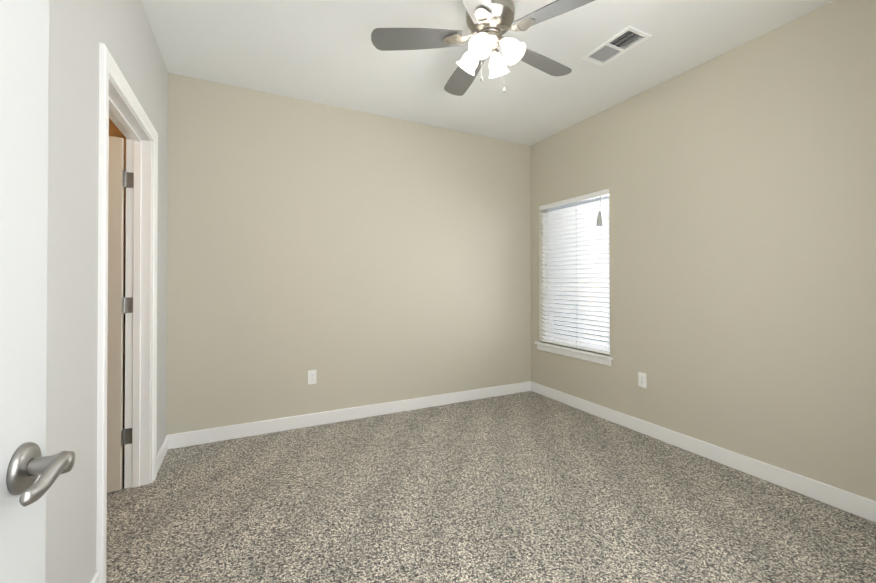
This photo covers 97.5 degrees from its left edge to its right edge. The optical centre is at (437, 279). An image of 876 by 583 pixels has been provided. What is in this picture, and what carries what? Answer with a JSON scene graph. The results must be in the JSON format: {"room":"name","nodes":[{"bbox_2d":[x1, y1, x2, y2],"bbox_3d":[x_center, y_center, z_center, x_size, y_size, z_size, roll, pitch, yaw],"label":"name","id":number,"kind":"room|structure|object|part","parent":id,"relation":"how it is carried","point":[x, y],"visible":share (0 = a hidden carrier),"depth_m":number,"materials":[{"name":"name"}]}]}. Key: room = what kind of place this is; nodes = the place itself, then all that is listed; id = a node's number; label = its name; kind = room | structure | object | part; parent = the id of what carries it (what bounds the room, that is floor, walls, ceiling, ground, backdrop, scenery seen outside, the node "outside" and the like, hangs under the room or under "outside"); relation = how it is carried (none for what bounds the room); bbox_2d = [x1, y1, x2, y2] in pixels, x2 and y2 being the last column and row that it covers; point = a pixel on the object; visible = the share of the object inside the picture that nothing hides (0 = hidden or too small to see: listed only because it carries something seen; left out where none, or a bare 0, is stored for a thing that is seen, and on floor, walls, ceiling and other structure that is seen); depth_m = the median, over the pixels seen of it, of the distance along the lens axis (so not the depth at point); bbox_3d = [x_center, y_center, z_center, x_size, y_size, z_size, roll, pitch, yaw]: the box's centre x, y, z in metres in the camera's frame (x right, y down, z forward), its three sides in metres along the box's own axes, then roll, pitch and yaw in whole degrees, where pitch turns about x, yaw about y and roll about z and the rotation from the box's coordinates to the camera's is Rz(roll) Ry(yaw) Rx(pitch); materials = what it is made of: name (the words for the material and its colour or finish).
{"room":"empty bedroom","nodes":[
{"label":"empty bedroom","id":0,"kind":"room"},
{"bbox_2d":[0,0,48,582],"bbox_3d":[-0.456,0.176,0.208,0.035,2.018,0.803,0,0,-23],"label":"door leaf","id":1,"kind":"structure","parent":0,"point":[24,51],"depth_m":0.53,"materials":[{"name":"grey paint"}]},
{"bbox_2d":[6,442,74,506],"bbox_3d":[-0.535,0.259,0.511,0.054,0.066,0.123,0,0,-23],"label":"door lever","id":2,"kind":"object","parent":1,"relation":"attached to","point":[28,464],"visible":1,"depth_m":0.51,"materials":[{"name":"silver metal"}]},
{"bbox_2d":[45,0,167,582],"bbox_3d":[-0.959,-0.150,0.657,0.120,2.700,4.865,0,0,-27],"label":"wall","id":3,"kind":"structure","parent":0,"point":[76,32],"depth_m":1.31,"materials":[{"name":"paint"}]},
{"bbox_2d":[90,571,99,582],"bbox_3d":[-0.861,1.147,0.603,0.014,0.105,1.895,0,0,-27],"label":"baseboard","id":4,"kind":"structure","parent":3,"relation":"attached to","point":[95,578],"depth_m":1.42,"materials":[{"name":"white paint"}]},
{"bbox_2d":[107,136,123,492],"bbox_3d":[-2.180,0.192,2.018,0.826,2.008,0.035,0,0,-27],"label":"closet door leaf","id":5,"kind":"structure","parent":3,"relation":"in","point":[115,314],"depth_m":2.17,"materials":[{"name":"beige paint"}]},
{"bbox_2d":[109,97,140,140],"bbox_3d":[-1.578,-0.819,1.886,0.035,0.011,0.834,0,0,-27],"label":"trim","id":6,"kind":"structure","parent":3,"relation":"attached to","point":[119,116],"depth_m":1.96,"materials":[{"name":"white paint"}]},
{"bbox_2d":[121,428,131,446],"bbox_3d":[-1.793,0.910,2.212,0.046,0.100,0.045,0,0,-27],"label":"closet door hinge","id":7,"kind":"object","parent":3,"relation":"attached to","point":[126,436],"visible":1,"depth_m":2.23,"materials":[{"name":"silver metal"}]},
{"bbox_2d":[96,42,157,582],"bbox_3d":[-1.511,0.151,1.913,0.019,2.113,0.996,0,0,-27],"label":"trim","id":8,"kind":"structure","parent":3,"relation":"attached to","point":[108,67],"depth_m":1.49,"materials":[{"name":"white paint"}]},
{"bbox_2d":[122,297,132,313],"bbox_3d":[-1.793,0.150,2.217,0.046,0.100,0.045,0,0,-27],"label":"closet door hinge","id":9,"kind":"object","parent":3,"relation":"attached to","point":[127,305],"visible":1,"depth_m":2.23,"materials":[{"name":"silver metal"}]},
{"bbox_2d":[123,170,133,187],"bbox_3d":[-1.793,-0.580,2.222,0.046,0.100,0.045,0,0,-27],"label":"closet door hinge","id":10,"kind":"object","parent":3,"relation":"attached to","point":[128,179],"visible":1,"depth_m":2.24,"materials":[{"name":"silver metal"}]},
{"bbox_2d":[109,77,151,488],"bbox_3d":[-1.573,0.183,1.882,0.120,2.050,0.870,0,0,-27],"label":"door frame","id":11,"kind":"structure","parent":3,"relation":"attached to","point":[145,339],"depth_m":2.26,"materials":[{"name":"white paint"}]},
{"bbox_2d":[132,141,140,487],"bbox_3d":[-1.762,0.199,2.247,0.035,2.021,0.011,0,0,-27],"label":"trim","id":12,"kind":"structure","parent":3,"relation":"attached to","point":[136,320],"depth_m":2.24,"materials":[{"name":"white paint"}]},
{"bbox_2d":[156,435,167,473],"bbox_3d":[-1.835,1.159,2.548,0.014,0.105,0.416,0,0,-27],"label":"baseboard","id":13,"kind":"structure","parent":3,"relation":"attached to","point":[162,451],"depth_m":2.54,"materials":[{"name":"white paint"}]},
{"bbox_2d":[109,73,530,456],"bbox_3d":[-0.932,-0.133,3.321,4.714,2.700,0.124,0,0,-27],"label":"wall","id":14,"kind":"structure","parent":0,"point":[353,258],"depth_m":3.26,"materials":[{"name":"beige paint"}]},
{"bbox_2d":[308,370,315,383],"bbox_3d":[-1.045,0.811,3.188,0.070,0.114,0.010,0,0,-27],"label":"electrical outlet","id":15,"kind":"object","parent":14,"relation":"attached to","point":[311,376],"visible":1,"depth_m":3.19,"materials":[{"name":"white plastic"}]},
{"bbox_2d":[166,381,531,448],"bbox_3d":[-0.456,1.165,3.479,3.314,0.105,0.014,0,0,-27],"label":"baseboard","id":16,"kind":"structure","parent":14,"relation":"attached to","point":[192,438],"depth_m":3.24,"materials":[{"name":"white paint"}]},
{"bbox_2d":[141,0,833,145],"bbox_3d":[0.111,-1.556,1.246,4.714,0.120,4.945,0,0,-27],"label":"ceiling","id":17,"kind":"structure","parent":0,"point":[326,52],"depth_m":2.52,"materials":[{"name":"white paint"}]},
{"bbox_2d":[371,0,594,95],"bbox_3d":[0.293,-1.241,2.079,1.202,0.500,1.208,0,0,-27],"label":"ceiling fan","id":18,"kind":"object","parent":17,"relation":"hanging from","point":[489,23],"visible":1,"depth_m":2.02,"materials":[{"name":"silver metal"}]},
{"bbox_3d":[-0.111,-1.286,2.059,0.462,0.033,0.314,0,0,-27],"label":"blade","id":19,"kind":"part","parent":18,"relation":"part of","materials":[{"name":"grey wood"}]},
{"bbox_3d":[0.173,-1.284,2.422,0.193,0.033,0.488,0,0,-27],"label":"blade","id":20,"kind":"part","parent":18,"relation":"part of","materials":[{"name":"grey wood"}]},
{"bbox_3d":[0.159,-1.191,2.105,0.119,0.136,0.126,0,0,-27],"label":"lamp shade","id":21,"kind":"part","parent":18,"relation":"part of","materials":[{"name":"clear glass"}]},
{"bbox_3d":[0.149,-1.289,1.680,0.408,0.033,0.399,0,0,-27],"label":"blade","id":22,"kind":"part","parent":18,"relation":"part of","materials":[{"name":"silver metal"}]},
{"bbox_3d":[0.217,-1.192,1.927,0.126,0.136,0.119,0,0,-27],"label":"lamp shade","id":23,"kind":"part","parent":18,"relation":"part of","materials":[{"name":"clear glass"}]},
{"bbox_3d":[0.228,-1.213,1.953,0.061,0.074,0.052,0,0,-27],"label":"bulb","id":24,"kind":"part","parent":18,"relation":"part of","materials":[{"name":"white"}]},
{"bbox_3d":[0.309,-1.253,2.109,0.057,0.050,0.051,0,0,-27],"label":"light arm","id":25,"kind":"part","parent":18,"relation":"part of"},
{"bbox_3d":[0.337,-1.190,2.163,0.126,0.136,0.119,0,0,-27],"label":"lamp shade","id":26,"kind":"part","parent":18,"relation":"part of","materials":[{"name":"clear glass"}]},
{"bbox_3d":[0.395,-1.191,1.986,0.119,0.136,0.126,0,0,-27],"label":"lamp shade","id":27,"kind":"part","parent":18,"relation":"part of","materials":[{"name":"white glass"}]},
{"bbox_3d":[0.594,-1.285,2.275,0.488,0.033,0.178,0,0,-27],"label":"blade","id":28,"kind":"part","parent":18,"relation":"part of","materials":[{"name":"grey wood"}]},
{"bbox_3d":[0.588,-1.288,1.813,0.302,0.033,0.467,0,0,-27],"label":"blade","id":29,"kind":"part","parent":18,"relation":"part of","materials":[{"name":"grey wood"}]},
{"bbox_2d":[582,26,650,65],"bbox_3d":[1.132,-1.483,2.458,0.198,0.012,0.362,0,0,-27],"label":"ceiling vent","id":30,"kind":"object","parent":17,"relation":"in","point":[645,36],"visible":1,"depth_m":2.44,"materials":[{"name":"white metal"}]},
{"bbox_2d":[589,31,642,61],"bbox_3d":[1.132,-1.497,2.458,0.150,0.016,0.310,0,0,-27],"label":"louvres","id":31,"kind":"object","parent":30,"relation":"attached to","point":[604,53],"visible":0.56,"depth_m":2.50,"materials":[{"name":"grey metal"}]},
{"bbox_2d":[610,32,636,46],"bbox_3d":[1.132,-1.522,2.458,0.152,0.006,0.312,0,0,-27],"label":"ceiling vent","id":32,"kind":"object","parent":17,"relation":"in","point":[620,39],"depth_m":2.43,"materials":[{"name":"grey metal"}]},
{"bbox_2d":[106,391,875,582],"bbox_3d":[0.111,1.254,1.228,4.714,0.100,4.945,0,0,-27],"label":"floor","id":33,"kind":"structure","parent":0,"point":[528,487],"depth_m":1.99,"materials":[{"name":"carpet"}]},
{"bbox_2d":[531,0,875,500],"bbox_3d":[2.130,-0.140,2.203,0.160,2.700,4.865,0,0,-27],"label":"wall","id":34,"kind":"structure","parent":0,"point":[742,215],"depth_m":2.40,"materials":[{"name":"beige paint"}]},
{"bbox_2d":[537,188,610,365],"bbox_3d":[1.345,-0.022,3.747,0.171,1.537,0.926,0,0,-27],"label":"window","id":35,"kind":"structure","parent":34,"relation":"in","point":[565,225],"depth_m":3.68,"materials":[{"name":"white plastic"}]},
{"bbox_2d":[545,210,546,285],"bbox_3d":[1.136,-0.046,4.015,0.027,1.385,0.011,0,0,30],"label":"blind cord","id":36,"kind":"object","parent":35,"relation":"hanging from","point":[545,210],"depth_m":4.01,"materials":[{"name":"grey plastic"}]},
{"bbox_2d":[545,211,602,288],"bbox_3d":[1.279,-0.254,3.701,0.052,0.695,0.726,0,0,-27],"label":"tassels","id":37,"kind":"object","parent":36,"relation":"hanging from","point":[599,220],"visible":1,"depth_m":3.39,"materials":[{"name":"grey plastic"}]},
{"bbox_3d":[1.276,0.717,3.707,0.016,0.058,0.926,0,0,-27],"label":"window sill apron","id":38,"kind":"part","parent":35,"relation":"part of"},
{"bbox_3d":[1.311,-0.065,3.730,0.061,1.447,0.884,0,0,-27],"label":"window blind rails","id":39,"kind":"part","parent":35,"relation":"part of","materials":[{"name":"white plastic"}]},
{"bbox_2d":[576,303,576,346],"bbox_3d":[1.321,-0.049,3.668,0.003,1.385,0.003,0,0,-27],"label":"blind cord","id":40,"kind":"object","parent":35,"relation":"hanging from","point":[576,303],"depth_m":3.66,"materials":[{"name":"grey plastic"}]},
{"bbox_2d":[535,341,612,359],"bbox_3d":[1.304,0.676,3.721,0.123,0.024,0.960,0,0,-27],"label":"window sill","id":41,"kind":"structure","parent":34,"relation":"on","point":[590,353],"depth_m":3.61,"materials":[{"name":"white paint"}]},
{"bbox_2d":[638,372,646,387],"bbox_3d":[1.614,0.795,3.038,0.010,0.114,0.070,0,0,-27],"label":"electrical outlet","id":42,"kind":"object","parent":34,"relation":"attached to","point":[642,380],"visible":1,"depth_m":3.03,"materials":[{"name":"white plastic"}]},
{"bbox_2d":[531,382,875,522],"bbox_3d":[1.768,1.160,2.722,0.014,0.105,3.331,0,0,-27],"label":"baseboard","id":43,"kind":"structure","parent":34,"relation":"attached to","point":[855,504],"depth_m":2.45,"materials":[{"name":"white paint"}]},
{"label":"outside","id":44,"kind":"structure","parent":0,"visible":0},
{"bbox_2d":[553,198,609,342],"bbox_3d":[2.398,-0.728,4.228,0.050,4.100,4.500,0,0,-27],"label":"sky","id":45,"kind":"structure","parent":44,"point":[581,300],"depth_m":5.08,"materials":[{"name":"white"}]}
]}

